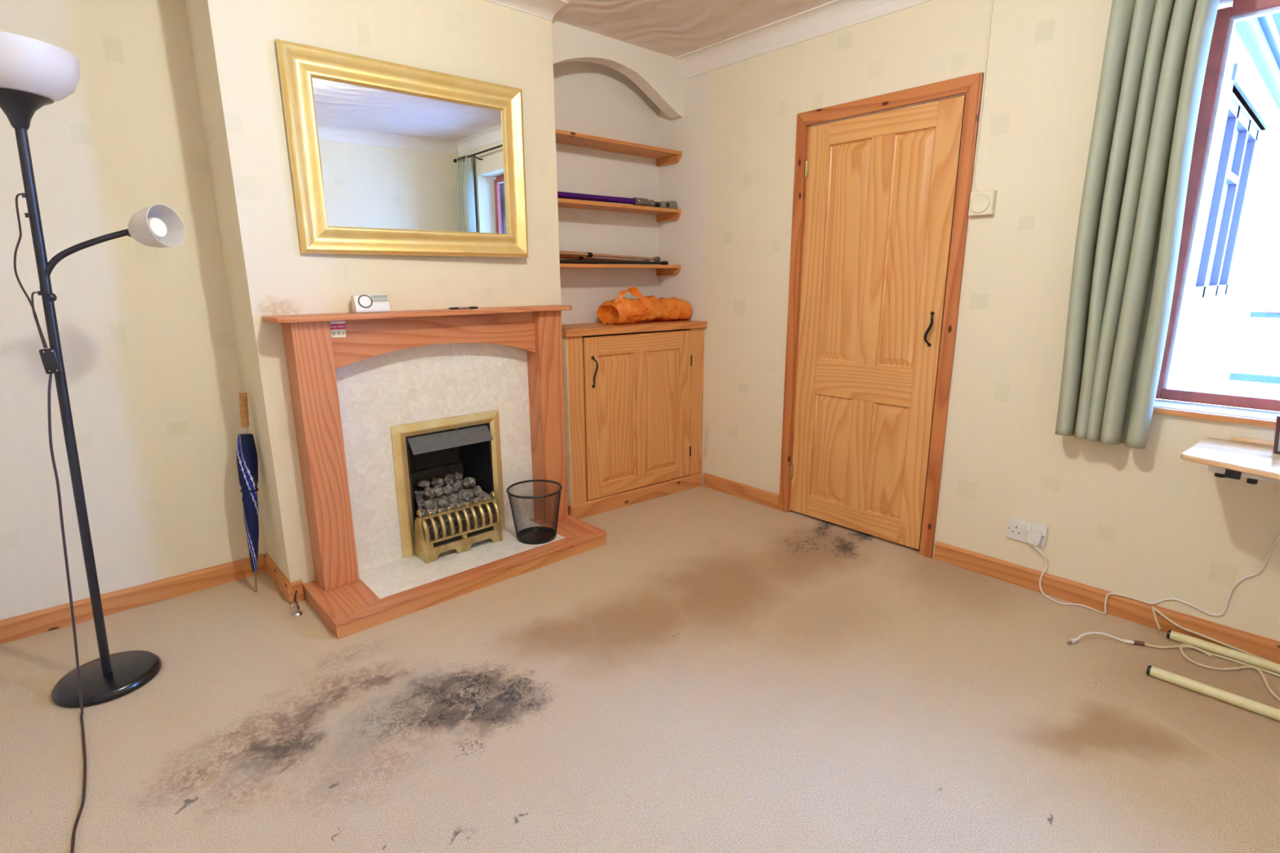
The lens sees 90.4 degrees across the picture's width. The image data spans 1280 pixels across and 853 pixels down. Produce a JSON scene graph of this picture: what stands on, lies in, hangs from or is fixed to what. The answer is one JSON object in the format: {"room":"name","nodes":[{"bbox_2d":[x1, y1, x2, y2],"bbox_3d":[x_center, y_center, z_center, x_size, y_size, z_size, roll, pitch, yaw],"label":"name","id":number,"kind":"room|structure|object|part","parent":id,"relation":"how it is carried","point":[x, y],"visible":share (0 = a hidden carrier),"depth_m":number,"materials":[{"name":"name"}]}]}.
{"room":"living room","nodes":[
{"label":"living room","id":0,"kind":"room"},
{"bbox_2d":[0,0,266,620],"bbox_3d":[-2.135,-0.479,2.278,1.113,2.482,0.100,-12,17,-41],"label":"wall","id":1,"kind":"structure","parent":0,"point":[147,338],"depth_m":2.37,"materials":[{"name":"paint"}]},
{"bbox_2d":[0,553,266,644],"bbox_3d":[-2.095,0.699,2.503,1.097,0.085,0.016,-12,17,-41],"label":"baseboard","id":2,"kind":"structure","parent":1,"relation":"attached to","point":[22,626],"depth_m":2.54,"materials":[{"name":"brown wood"}]},
{"bbox_2d":[184,0,567,598],"bbox_3d":[-1.045,-0.632,2.909,1.377,2.482,0.392,-12,17,-41],"label":"wall","id":3,"kind":"structure","parent":0,"point":[233,46],"depth_m":2.49,"materials":[{"name":"paint"}]},
{"bbox_2d":[263,552,293,604],"bbox_3d":[-1.551,0.645,2.723,0.016,0.085,0.408,-12,17,-41],"label":"baseboard","id":4,"kind":"structure","parent":3,"relation":"attached to","point":[283,584],"depth_m":2.68,"materials":[{"name":"brown wood"}]},
{"bbox_2d":[290,579,304,601],"bbox_3d":[-1.399,0.673,2.599,0.040,0.085,0.016,-12,17,-41],"label":"baseboard","id":5,"kind":"structure","parent":3,"relation":"attached to","point":[297,585],"depth_m":2.59,"materials":[{"name":"brown wood"}]},
{"bbox_2d":[275,39,528,257],"bbox_3d":[-0.901,-1.078,2.617,0.972,0.726,0.037,-11,17,-39],"label":"wall mirror","id":6,"kind":"object","parent":3,"relation":"attached to","point":[386,157],"visible":1,"depth_m":2.56,"materials":[{"name":"gold metal"}]},
{"bbox_3d":[-1.235,-1.014,2.347,0.105,0.726,0.037,-12,17,-41],"label":"frame","id":7,"kind":"part","parent":6,"relation":"part of","materials":[{"name":"gold metal"}]},
{"bbox_3d":[-0.901,-1.380,2.544,0.972,0.104,0.031,-11,17,-39],"label":"frame","id":8,"kind":"part","parent":6,"relation":"part of","materials":[{"name":"gold metal"}]},
{"bbox_2d":[311,77,506,233],"bbox_3d":[-0.907,-1.080,2.624,0.772,0.526,0.013,-11,17,-39],"label":"mirror glass","id":9,"kind":"object","parent":6,"relation":"on","point":[390,158],"depth_m":2.58,"materials":[{"name":"clear"}]},
{"bbox_3d":[-0.901,-0.776,2.689,0.972,0.104,0.030,-11,17,-39],"label":"frame","id":10,"kind":"part","parent":6,"relation":"part of","materials":[{"name":"gold metal"}]},
{"bbox_3d":[-0.567,-1.143,2.887,0.104,0.726,0.038,-12,17,-41],"label":"frame","id":11,"kind":"part","parent":6,"relation":"part of","materials":[{"name":"gold metal"}]},
{"bbox_2d":[484,0,568,21],"bbox_3d":[-0.913,-1.769,2.408,1.477,0.042,0.135,-12,17,-41],"label":"trim","id":12,"kind":"structure","parent":3,"relation":"attached to","point":[544,9],"depth_m":2.83,"materials":[{"name":"paint"}]},
{"bbox_2d":[553,61,658,324],"bbox_3d":[-0.272,-0.838,3.773,0.960,2.482,0.100,-12,17,-41],"label":"wall","id":13,"kind":"structure","parent":0,"point":[591,99],"depth_m":3.64,"materials":[{"name":"beige paint"}]},
{"bbox_2d":[555,128,681,166],"bbox_3d":[-0.175,-1.525,3.497,0.956,0.060,0.198,-12,17,-41],"label":"shelf","id":14,"kind":"object","parent":13,"relation":"attached to","point":[664,157],"visible":0.73,"depth_m":3.51,"materials":[{"name":"brown wood"}]},
{"bbox_2d":[557,198,681,222],"bbox_3d":[-0.173,-1.210,3.571,0.956,0.060,0.198,-12,17,-41],"label":"shelf","id":15,"kind":"object","parent":13,"relation":"attached to","point":[663,215],"visible":0.68,"depth_m":3.59,"materials":[{"name":"brown wood"}]},
{"bbox_2d":[557,191,677,208],"bbox_3d":[-0.148,-1.259,3.538,0.912,0.047,0.108,-12,17,-41],"label":"pole","id":16,"kind":"object","parent":15,"relation":"on","point":[635,201],"visible":0.88,"depth_m":3.53,"materials":[{"name":"purple plastic"}]},
{"bbox_2d":[560,263,680,275],"bbox_3d":[-0.172,-0.896,3.644,0.956,0.060,0.198,-12,17,-41],"label":"shelf","id":17,"kind":"object","parent":13,"relation":"attached to","point":[661,269],"visible":0.64,"depth_m":3.66,"materials":[{"name":"brown wood"}]},
{"bbox_2d":[559,255,649,261],"bbox_3d":[-0.246,-0.951,3.617,0.793,0.048,0.026,-11,17,-39],"label":"pole","id":18,"kind":"object","parent":17,"relation":"on","point":[569,257],"visible":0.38,"depth_m":3.57,"materials":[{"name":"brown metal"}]},
{"bbox_2d":[559,250,660,261],"bbox_3d":[-0.205,-0.965,3.609,0.848,0.055,0.035,-11,17,-39],"label":"pole","id":19,"kind":"object","parent":17,"relation":"on","point":[561,252],"visible":0.94,"depth_m":3.59,"materials":[{"name":"beige metal"}]},
{"bbox_2d":[560,258,668,265],"bbox_3d":[-0.161,-0.928,3.595,0.882,0.028,0.031,-12,17,-41],"label":"pole","id":20,"kind":"object","parent":17,"relation":"on","point":[562,260],"visible":0.87,"depth_m":3.58,"materials":[{"name":"black plastic"}]},
{"bbox_2d":[551,19,684,119],"bbox_3d":[-0.133,-1.867,3.367,0.960,0.296,0.085,-12,17,-41],"label":"wall","id":21,"kind":"structure","parent":0,"point":[660,76],"depth_m":3.39,"materials":[{"name":"beige paint"}]},
{"bbox_2d":[0,484,1279,852],"bbox_3d":[0.173,0.905,1.928,3.860,0.080,4.152,-12,17,-41],"label":"floor","id":22,"kind":"structure","parent":0,"point":[724,673],"depth_m":1.89,"materials":[{"name":"beige carpet"}]},
{"bbox_2d":[0,31,186,852],"bbox_3d":[-1.495,0.027,1.377,0.531,1.901,1.482,-4,14,-13],"label":"floor lamp","id":23,"kind":"object","parent":22,"relation":"on","point":[34,74],"visible":1,"depth_m":1.86,"materials":[{"name":"black metal"}]},
{"bbox_3d":[-1.701,-0.963,1.724,0.292,0.130,0.292,-12,17,-41],"label":"lamp shade","id":24,"kind":"part","parent":23,"relation":"part of","materials":[{"name":"white plastic"}]},
{"bbox_2d":[39,347,62,373],"bbox_3d":[-1.720,-0.191,1.856,0.040,0.073,0.022,-12,17,-41],"label":"switch","id":25,"kind":"object","parent":23,"relation":"attached to","point":[51,357],"depth_m":1.85,"materials":[{"name":"plastic"}]},
{"bbox_3d":[-1.634,-0.482,1.879,0.230,0.204,0.022,-10,16,-35],"label":"reading arm","id":26,"kind":"part","parent":23,"relation":"part of","materials":[{"name":"black metal"}]},
{"bbox_3d":[-1.463,-0.600,1.907,0.120,0.125,0.125,2,13,9],"label":"lamp shade","id":27,"kind":"part","parent":23,"relation":"part of","materials":[{"name":"white plastic"}]},
{"bbox_3d":[-1.471,-0.595,1.905,0.072,0.059,0.059,-1,13,-2],"label":"bulb","id":28,"kind":"part","parent":23,"relation":"part of","materials":[{"name":"white glass"}]},
{"bbox_2d":[236,392,258,592],"bbox_3d":[-1.611,0.278,2.634,0.086,0.838,0.080,-12,17,-41],"label":"umbrella","id":29,"kind":"object","parent":22,"relation":"on","point":[246,453],"visible":1,"depth_m":2.60,"materials":[{"name":"fabric"}]},
{"bbox_3d":[-1.607,-0.067,2.583,0.030,0.142,0.043,2,13,8],"label":"handle","id":30,"kind":"part","parent":29,"relation":"part of","materials":[{"name":"brown wood"}]},
{"bbox_2d":[292,590,302,616],"bbox_3d":[-1.351,0.695,2.495,0.036,0.090,0.048,-12,17,-41],"label":"stub","id":31,"kind":"object","parent":22,"relation":"on","point":[297,612],"visible":1,"depth_m":2.49,"materials":[{"name":"metal"}]},
{"bbox_3d":[-1.353,0.666,2.500,0.009,0.036,0.033,-2,13,-9],"label":"lever","id":32,"kind":"part","parent":31,"relation":"part of","materials":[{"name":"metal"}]},
{"bbox_2d":[302,515,606,639],"bbox_3d":[-0.774,0.614,2.877,1.266,0.066,0.419,-12,17,-41],"label":"hearth","id":33,"kind":"object","parent":22,"relation":"on","point":[384,593],"visible":0.85,"depth_m":2.69,"materials":[{"name":"brown wood"}]},
{"bbox_2d":[262,304,572,591],"bbox_3d":[-0.854,0.033,2.843,1.308,1.090,0.177,-12,17,-41],"label":"surround","id":34,"kind":"object","parent":33,"relation":"on","point":[392,368],"visible":0.96,"depth_m":2.73,"materials":[{"name":"brown wood"}]},
{"bbox_2d":[329,320,346,337],"bbox_3d":[-1.161,-0.374,2.445,0.060,0.064,0.002,-12,17,-41],"label":"paper tag","id":35,"kind":"object","parent":34,"relation":"attached to","point":[337,327],"visible":1,"depth_m":2.44,"materials":[{"name":"white"}]},
{"bbox_2d":[332,331,344,335],"bbox_3d":[-1.161,-0.358,2.449,0.044,0.014,0.001,-12,17,-41],"label":"print","id":36,"kind":"object","parent":35,"relation":"attached to","point":[334,333],"depth_m":2.45},
{"bbox_2d":[351,294,390,313],"bbox_3d":[-1.079,-0.493,2.551,0.132,0.071,0.062,-10,16,-37],"label":"thermostat","id":37,"kind":"object","parent":34,"relation":"on","point":[361,304],"visible":1,"depth_m":2.53,"materials":[{"name":"white plastic"}]},
{"bbox_2d":[262,304,572,323],"bbox_3d":[-0.857,-0.488,2.721,1.308,0.020,0.177,-12,17,-41],"label":"mantel shelf","id":38,"kind":"object","parent":34,"relation":"attached to","point":[489,312],"depth_m":2.62,"materials":[{"name":"brown wood"}]},
{"bbox_3d":[-0.903,0.065,2.911,0.922,0.998,0.023,-12,17,-41],"label":"panel","id":39,"kind":"part","parent":34,"relation":"part of","materials":[{"name":"beige stone"}]},
{"bbox_2d":[448,306,478,309],"bbox_3d":[-0.773,-0.519,2.785,0.134,0.010,0.010,-10,16,-36],"label":"ballpoint pen","id":40,"kind":"object","parent":34,"relation":"on","point":[454,308],"visible":0.99,"depth_m":2.78,"materials":[{"name":"black plastic"}]},
{"bbox_2d":[390,409,505,564],"bbox_3d":[-0.919,0.243,3.009,0.518,0.606,0.420,-12,17,-41],"label":"fire","id":41,"kind":"object","parent":33,"relation":"on","point":[450,497],"visible":1,"depth_m":2.96,"materials":[{"name":"gold metal"}]},
{"bbox_3d":[-1.026,0.308,2.849,0.009,0.546,0.030,-12,17,-41],"label":"rail","id":42,"kind":"part","parent":41,"relation":"part of","materials":[{"name":"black metal"}]},
{"bbox_2d":[408,424,493,454],"bbox_3d":[-0.860,0.057,2.905,0.386,0.068,0.064,-12,17,-41],"label":"hood","id":43,"kind":"object","parent":41,"relation":"attached to","point":[433,442],"depth_m":2.90,"materials":[{"name":"grey metal"}]},
{"bbox_3d":[-0.831,0.379,2.912,0.360,0.012,0.016,-12,17,-41],"label":"fret rail","id":44,"kind":"part","parent":41,"relation":"part of","materials":[{"name":"gold metal"}]},
{"bbox_3d":[-0.804,0.485,2.906,0.368,0.011,0.016,-12,17,-41],"label":"fret rail","id":45,"kind":"part","parent":41,"relation":"part of","materials":[{"name":"gold metal"}]},
{"bbox_3d":[-0.811,0.512,2.920,0.308,0.051,0.004,-12,17,-41],"label":"slot shadow plate","id":46,"kind":"part","parent":41,"relation":"part of","materials":[{"name":"metal"}]},
{"bbox_3d":[-0.730,0.246,3.109,0.009,0.546,0.030,-12,17,-41],"label":"rail","id":47,"kind":"part","parent":41,"relation":"part of","materials":[{"name":"black metal"}]},
{"bbox_2d":[506,479,562,544],"bbox_3d":[-0.502,0.413,3.058,0.264,0.249,0.264,-12,17,-41],"label":"waste bin","id":48,"kind":"object","parent":33,"relation":"on","point":[533,535],"visible":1,"depth_m":3.04,"materials":[{"name":"black metal"}]},
{"bbox_2d":[562,328,704,519],"bbox_3d":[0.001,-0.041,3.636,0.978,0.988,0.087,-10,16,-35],"label":"base cabinet","id":49,"kind":"object","parent":22,"relation":"on","point":[633,402],"visible":0.96,"depth_m":3.60,"materials":[{"name":"brown wood"}]},
{"bbox_3d":[-0.387,0.021,3.381,0.004,0.988,0.050,-10,16,-36],"label":"panel","id":50,"kind":"part","parent":49,"relation":"part of","materials":[{"name":"brown wood"}]},
{"bbox_3d":[-0.340,0.017,3.398,0.093,0.988,0.022,-10,16,-36],"label":"post","id":51,"kind":"part","parent":49,"relation":"part of","materials":[{"name":"brown wood"}]},
{"bbox_3d":[-0.242,-0.286,3.365,0.031,0.170,0.038,-12,17,-41],"label":"handle","id":52,"kind":"part","parent":49,"relation":"part of","materials":[{"name":"metal"}]},
{"bbox_3d":[-0.129,-0.047,3.551,0.249,0.720,0.030,-10,16,-36],"label":"panel","id":53,"kind":"part","parent":49,"relation":"part of","materials":[{"name":"brown wood"}]},
{"bbox_2d":[561,320,706,337],"bbox_3d":[-0.100,-0.567,3.631,0.970,0.036,0.422,-12,17,-41],"label":"countertop","id":54,"kind":"structure","parent":49,"relation":"on","point":[593,328],"depth_m":3.51,"materials":[{"name":"brown wood"}]},
{"bbox_2d":[596,287,692,324],"bbox_3d":[0.037,-0.715,3.731,0.566,0.206,0.240,-12,17,-41],"label":"bag","id":55,"kind":"object","parent":54,"relation":"on","point":[620,310],"visible":1,"depth_m":3.63,"materials":[{"name":"orange fabric"}]},
{"bbox_3d":[-0.030,-0.714,3.582,0.238,0.140,0.049,-4,14,-14],"label":"handle","id":56,"kind":"part","parent":55,"relation":"part of","materials":[{"name":"orange fabric"}]},
{"bbox_3d":[-0.019,-0.650,3.561,0.241,0.084,0.048,-9,16,-32],"label":"handle","id":57,"kind":"part","parent":55,"relation":"part of","materials":[{"name":"orange fabric"}]},
{"bbox_3d":[-0.001,-0.083,3.641,0.745,0.893,0.028,-10,16,-36],"label":"door","id":58,"kind":"part","parent":49,"relation":"part of","materials":[{"name":"brown wood"}]},
{"bbox_3d":[0.125,-0.093,3.740,0.248,0.720,0.030,-10,16,-36],"label":"panel","id":59,"kind":"part","parent":49,"relation":"part of","materials":[{"name":"brown wood"}]},
{"bbox_3d":[0.341,-0.106,3.905,0.104,0.988,0.022,-10,16,-36],"label":"post","id":60,"kind":"part","parent":49,"relation":"part of","materials":[{"name":"brown wood"}]},
{"bbox_2d":[1066,631,1279,676],"bbox_3d":[1.865,0.779,2.184,0.697,0.029,0.136,5,14,23],"label":"lead","id":61,"kind":"object","parent":22,"relation":"on","point":[1076,639],"visible":1,"depth_m":2.24,"materials":[{"name":"white plastic"}]},
{"bbox_2d":[1146,435,1279,721],"bbox_3d":[1.946,0.469,1.916,0.455,0.756,0.570,-12,17,-41],"label":"table","id":62,"kind":"object","parent":22,"relation":"on","point":[1255,460],"visible":1,"depth_m":1.98,"materials":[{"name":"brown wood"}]},
{"bbox_3d":[1.750,0.145,1.917,0.027,0.011,0.028,-12,17,-41],"label":"clamp knob","id":63,"kind":"part","parent":62,"relation":"part of","materials":[{"name":"black plastic"}]},
{"bbox_3d":[1.887,0.162,1.764,0.028,0.022,0.470,-12,17,-41],"label":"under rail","id":64,"kind":"part","parent":62,"relation":"part of","materials":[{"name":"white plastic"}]},
{"bbox_3d":[1.797,0.159,1.867,0.023,0.015,0.024,-12,17,-41],"label":"clamp knob","id":65,"kind":"part","parent":62,"relation":"part of","materials":[{"name":"black plastic"}]},
{"bbox_2d":[1273,415,1279,454],"bbox_3d":[1.952,0.039,1.882,0.057,0.120,0.130,-4,14,-15],"label":"photo frame","id":66,"kind":"object","parent":62,"relation":"on","point":[1277,438],"visible":1,"depth_m":1.94,"materials":[{"name":"red wood"}]},
{"bbox_2d":[1277,431,1279,451],"bbox_3d":[1.963,0.038,1.885,0.022,0.101,0.112,-4,14,-15],"label":"picture","id":67,"kind":"object","parent":66,"relation":"on","point":[1278,433],"depth_m":1.94},
{"bbox_2d":[1151,606,1279,701],"bbox_3d":[1.984,0.775,2.072,0.287,0.085,0.565,-12,17,-41],"label":"cable","id":68,"kind":"object","parent":22,"relation":"on","point":[1153,609],"visible":0.98,"depth_m":2.18,"materials":[{"name":"white plastic"}]},
{"bbox_2d":[552,0,834,57],"bbox_3d":[0.155,-1.599,1.340,3.850,0.100,4.152,-12,17,-41],"label":"ceiling","id":69,"kind":"structure","parent":0,"point":[674,28],"depth_m":3.02,"materials":[{"name":"paint"}]},
{"bbox_2d":[658,0,1279,641],"bbox_3d":[1.513,-0.609,2.747,0.290,2.482,4.050,-12,17,-41],"label":"wall","id":70,"kind":"structure","parent":0,"point":[1149,524],"depth_m":2.59,"materials":[{"name":"paint"}]},
{"bbox_2d":[703,421,708,457],"bbox_3d":[0.409,0.079,3.944,0.009,0.230,0.026,-12,17,-41],"label":"flap","id":71,"kind":"object","parent":70,"relation":"attached to","point":[707,424],"visible":1,"depth_m":3.94,"materials":[{"name":"paper"}]},
{"bbox_2d":[703,472,779,509],"bbox_3d":[0.596,0.381,3.799,0.016,0.085,0.571,-12,17,-41],"label":"baseboard","id":72,"kind":"structure","parent":70,"relation":"attached to","point":[766,498],"depth_m":3.78,"materials":[{"name":"brown wood"}]},
{"bbox_2d":[675,0,931,79],"bbox_3d":[1.441,-1.724,2.281,0.075,0.098,3.640,-12,17,-41],"label":"trim","id":73,"kind":"structure","parent":70,"relation":"attached to","point":[834,15],"depth_m":3.08,"materials":[{"name":"paint"}]},
{"bbox_2d":[789,95,965,549],"bbox_3d":[1.075,-0.438,3.063,0.076,1.977,0.753,-12,17,-41],"label":"door","id":74,"kind":"structure","parent":70,"relation":"in","point":[882,187],"depth_m":3.02,"materials":[{"name":"brown wood"}]},
{"bbox_3d":[0.997,0.117,3.307,0.030,0.562,0.216,-12,17,-41],"label":"panel","id":75,"kind":"part","parent":74,"relation":"part of","materials":[{"name":"brown wood"}]},
{"bbox_3d":[0.992,-0.829,3.087,0.030,1.025,0.216,-12,17,-41],"label":"panel","id":76,"kind":"part","parent":74,"relation":"part of","materials":[{"name":"brown wood"}]},
{"bbox_3d":[1.099,0.469,3.281,0.040,0.112,0.506,-12,17,-41],"label":"rail","id":77,"kind":"part","parent":74,"relation":"part of","materials":[{"name":"brown wood"}]},
{"bbox_3d":[1.095,-0.220,3.121,0.040,0.178,0.506,-12,17,-41],"label":"rail","id":78,"kind":"part","parent":74,"relation":"part of","materials":[{"name":"brown wood"}]},
{"bbox_3d":[1.088,-1.353,2.856,0.040,0.100,0.506,-12,17,-41],"label":"rail","id":79,"kind":"part","parent":74,"relation":"part of","materials":[{"name":"brown wood"}]},
{"bbox_3d":[1.202,0.168,3.085,0.030,0.562,0.184,-12,17,-41],"label":"panel","id":80,"kind":"part","parent":74,"relation":"part of","materials":[{"name":"brown wood"}]},
{"bbox_3d":[1.196,-0.778,2.865,0.030,1.025,0.184,-12,17,-41],"label":"panel","id":81,"kind":"part","parent":74,"relation":"part of","materials":[{"name":"brown wood"}]},
{"bbox_3d":[1.278,-0.428,2.804,0.038,0.156,0.033,-12,17,-41],"label":"handle","id":82,"kind":"part","parent":74,"relation":"part of","materials":[{"name":"metal"}]},
{"bbox_2d":[778,71,983,557],"bbox_3d":[1.104,-0.469,3.081,0.108,2.062,0.861,-12,17,-41],"label":"trim","id":83,"kind":"structure","parent":70,"relation":"attached to","point":[971,86],"depth_m":2.86,"materials":[{"name":"brown wood"}]},
{"bbox_3d":[0.801,-0.528,3.344,0.018,2.061,0.056,-12,17,-41],"label":"architrave","id":84,"kind":"part","parent":83,"relation":"part of","materials":[{"name":"brown wood"}]},
{"bbox_3d":[1.065,-1.436,2.825,0.018,0.062,0.859,-12,17,-41],"label":"architrave","id":85,"kind":"part","parent":83,"relation":"part of","materials":[{"name":"brown wood"}]},
{"bbox_3d":[1.340,-0.395,2.760,0.018,2.061,0.056,-12,17,-41],"label":"architrave","id":86,"kind":"part","parent":83,"relation":"part of","materials":[{"name":"brown wood"}]},
{"bbox_2d":[968,190,996,216],"bbox_3d":[1.384,-0.903,2.573,0.035,0.093,0.092,-12,17,-41],"label":"thermostat","id":87,"kind":"object","parent":70,"relation":"attached to","point":[981,202],"visible":1,"depth_m":2.56,"materials":[{"name":"beige plastic"}]},
{"bbox_2d":[973,0,993,191],"bbox_3d":[1.365,-1.328,2.512,0.008,0.760,0.030,-12,17,-41],"label":"cable","id":88,"kind":"object","parent":70,"relation":"attached to","point":[992,2],"visible":1,"depth_m":2.52,"materials":[{"name":"beige plastic"}]},
{"bbox_2d":[1005,516,1048,546],"bbox_3d":[1.610,0.440,2.652,0.016,0.089,0.148,-12,17,-41],"label":"double socket","id":89,"kind":"object","parent":70,"relation":"attached to","point":[1016,529],"visible":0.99,"depth_m":2.66,"materials":[{"name":"white plastic"}]},
{"bbox_2d":[1021,524,1026,529],"bbox_3d":[1.599,0.419,2.651,0.004,0.022,0.014,-12,17,-41],"label":"rocker switch","id":90,"kind":"object","parent":89,"relation":"attached to","point":[1023,526],"depth_m":2.65,"materials":[{"name":"white plastic"}]},
{"bbox_2d":[1026,525,1031,531],"bbox_3d":[1.612,0.422,2.636,0.004,0.022,0.014,-12,17,-41],"label":"rocker switch","id":91,"kind":"object","parent":89,"relation":"attached to","point":[1028,527],"depth_m":2.64,"materials":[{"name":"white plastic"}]},
{"bbox_2d":[1026,529,1279,616],"bbox_3d":[1.840,0.496,2.361,0.063,0.499,0.724,-12,18,-42],"label":"plug","id":92,"kind":"object","parent":89,"relation":"attached to","point":[1033,538],"visible":1,"depth_m":2.43,"materials":[{"name":"white plastic"}]},
{"bbox_2d":[933,541,1279,663],"bbox_3d":[2.033,0.737,2.240,0.016,0.085,1.975,-12,17,-41],"label":"baseboard","id":93,"kind":"structure","parent":70,"relation":"attached to","point":[1126,608],"depth_m":2.47,"materials":[{"name":"brown wood"}]},
{"bbox_2d":[1152,406,1276,427],"bbox_3d":[2.173,-0.003,2.024,0.187,0.022,1.018,-12,17,-41],"label":"trim","id":94,"kind":"structure","parent":70,"relation":"attached to","point":[1162,411],"depth_m":2.14,"materials":[{"name":"brown wood"}]},
{"bbox_2d":[1153,399,1279,420],"bbox_3d":[2.182,-0.017,2.028,0.165,0.002,0.958,-12,17,-41],"label":"trim","id":95,"kind":"structure","parent":70,"relation":"attached to","point":[1251,413],"depth_m":2.21,"materials":[{"name":"white plastic"}]},
{"bbox_2d":[1155,0,1279,411],"bbox_3d":[2.261,-0.689,1.949,0.060,1.339,0.958,-12,17,-41],"label":"window","id":96,"kind":"structure","parent":70,"relation":"in","point":[1226,19],"depth_m":2.21,"materials":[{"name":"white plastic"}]},
{"bbox_3d":[2.265,-0.056,2.096,0.060,0.040,0.858,-12,17,-41],"label":"rail","id":97,"kind":"part","parent":96,"relation":"part of","materials":[{"name":"brown wood"}]},
{"bbox_3d":[2.086,-1.438,1.587,0.107,0.054,1.531,-12,17,-41],"label":"rail","id":98,"kind":"object","parent":70,"relation":"attached to","visible":0},
{"bbox_2d":[1054,0,1219,448],"bbox_3d":[1.679,-0.748,2.169,0.109,1.657,0.304,-12,17,-41],"label":"curtain","id":99,"kind":"object","parent":98,"relation":"hanging from","point":[1156,54],"visible":1,"depth_m":2.15,"materials":[{"name":"green fabric"}]},
{"label":"outside","id":100,"kind":"structure","parent":0,"visible":0},
{"bbox_2d":[1253,343,1279,397],"bbox_3d":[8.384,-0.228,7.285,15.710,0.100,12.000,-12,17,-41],"label":"ground","id":101,"kind":"structure","parent":100,"point":[1264,344],"depth_m":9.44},
{"bbox_2d":[1168,13,1279,393],"bbox_3d":[4.844,-1.327,5.078,7.900,3.083,0.805,-12,17,-41],"label":"house wing","id":102,"kind":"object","parent":101,"relation":"on","point":[1239,218],"visible":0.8,"depth_m":5.40,"materials":[{"name":"white paint"}]},
{"bbox_3d":[4.773,-1.021,5.272,2.350,0.100,0.110,-12,17,-41],"label":"window sill","id":103,"kind":"part","parent":102,"relation":"part of","materials":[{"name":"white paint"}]},
{"bbox_2d":[1228,311,1279,397],"bbox_3d":[7.191,-0.561,6.254,0.880,1.030,1.950,-12,17,-41],"label":"fence","id":104,"kind":"object","parent":101,"relation":"on","point":[1248,376],"visible":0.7,"depth_m":7.05,"materials":[{"name":"white wood"}]},
{"bbox_3d":[7.460,-1.090,6.381,0.150,0.060,1.950,-12,17,-41],"label":"cap rail","id":105,"kind":"part","parent":104,"relation":"part of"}
]}

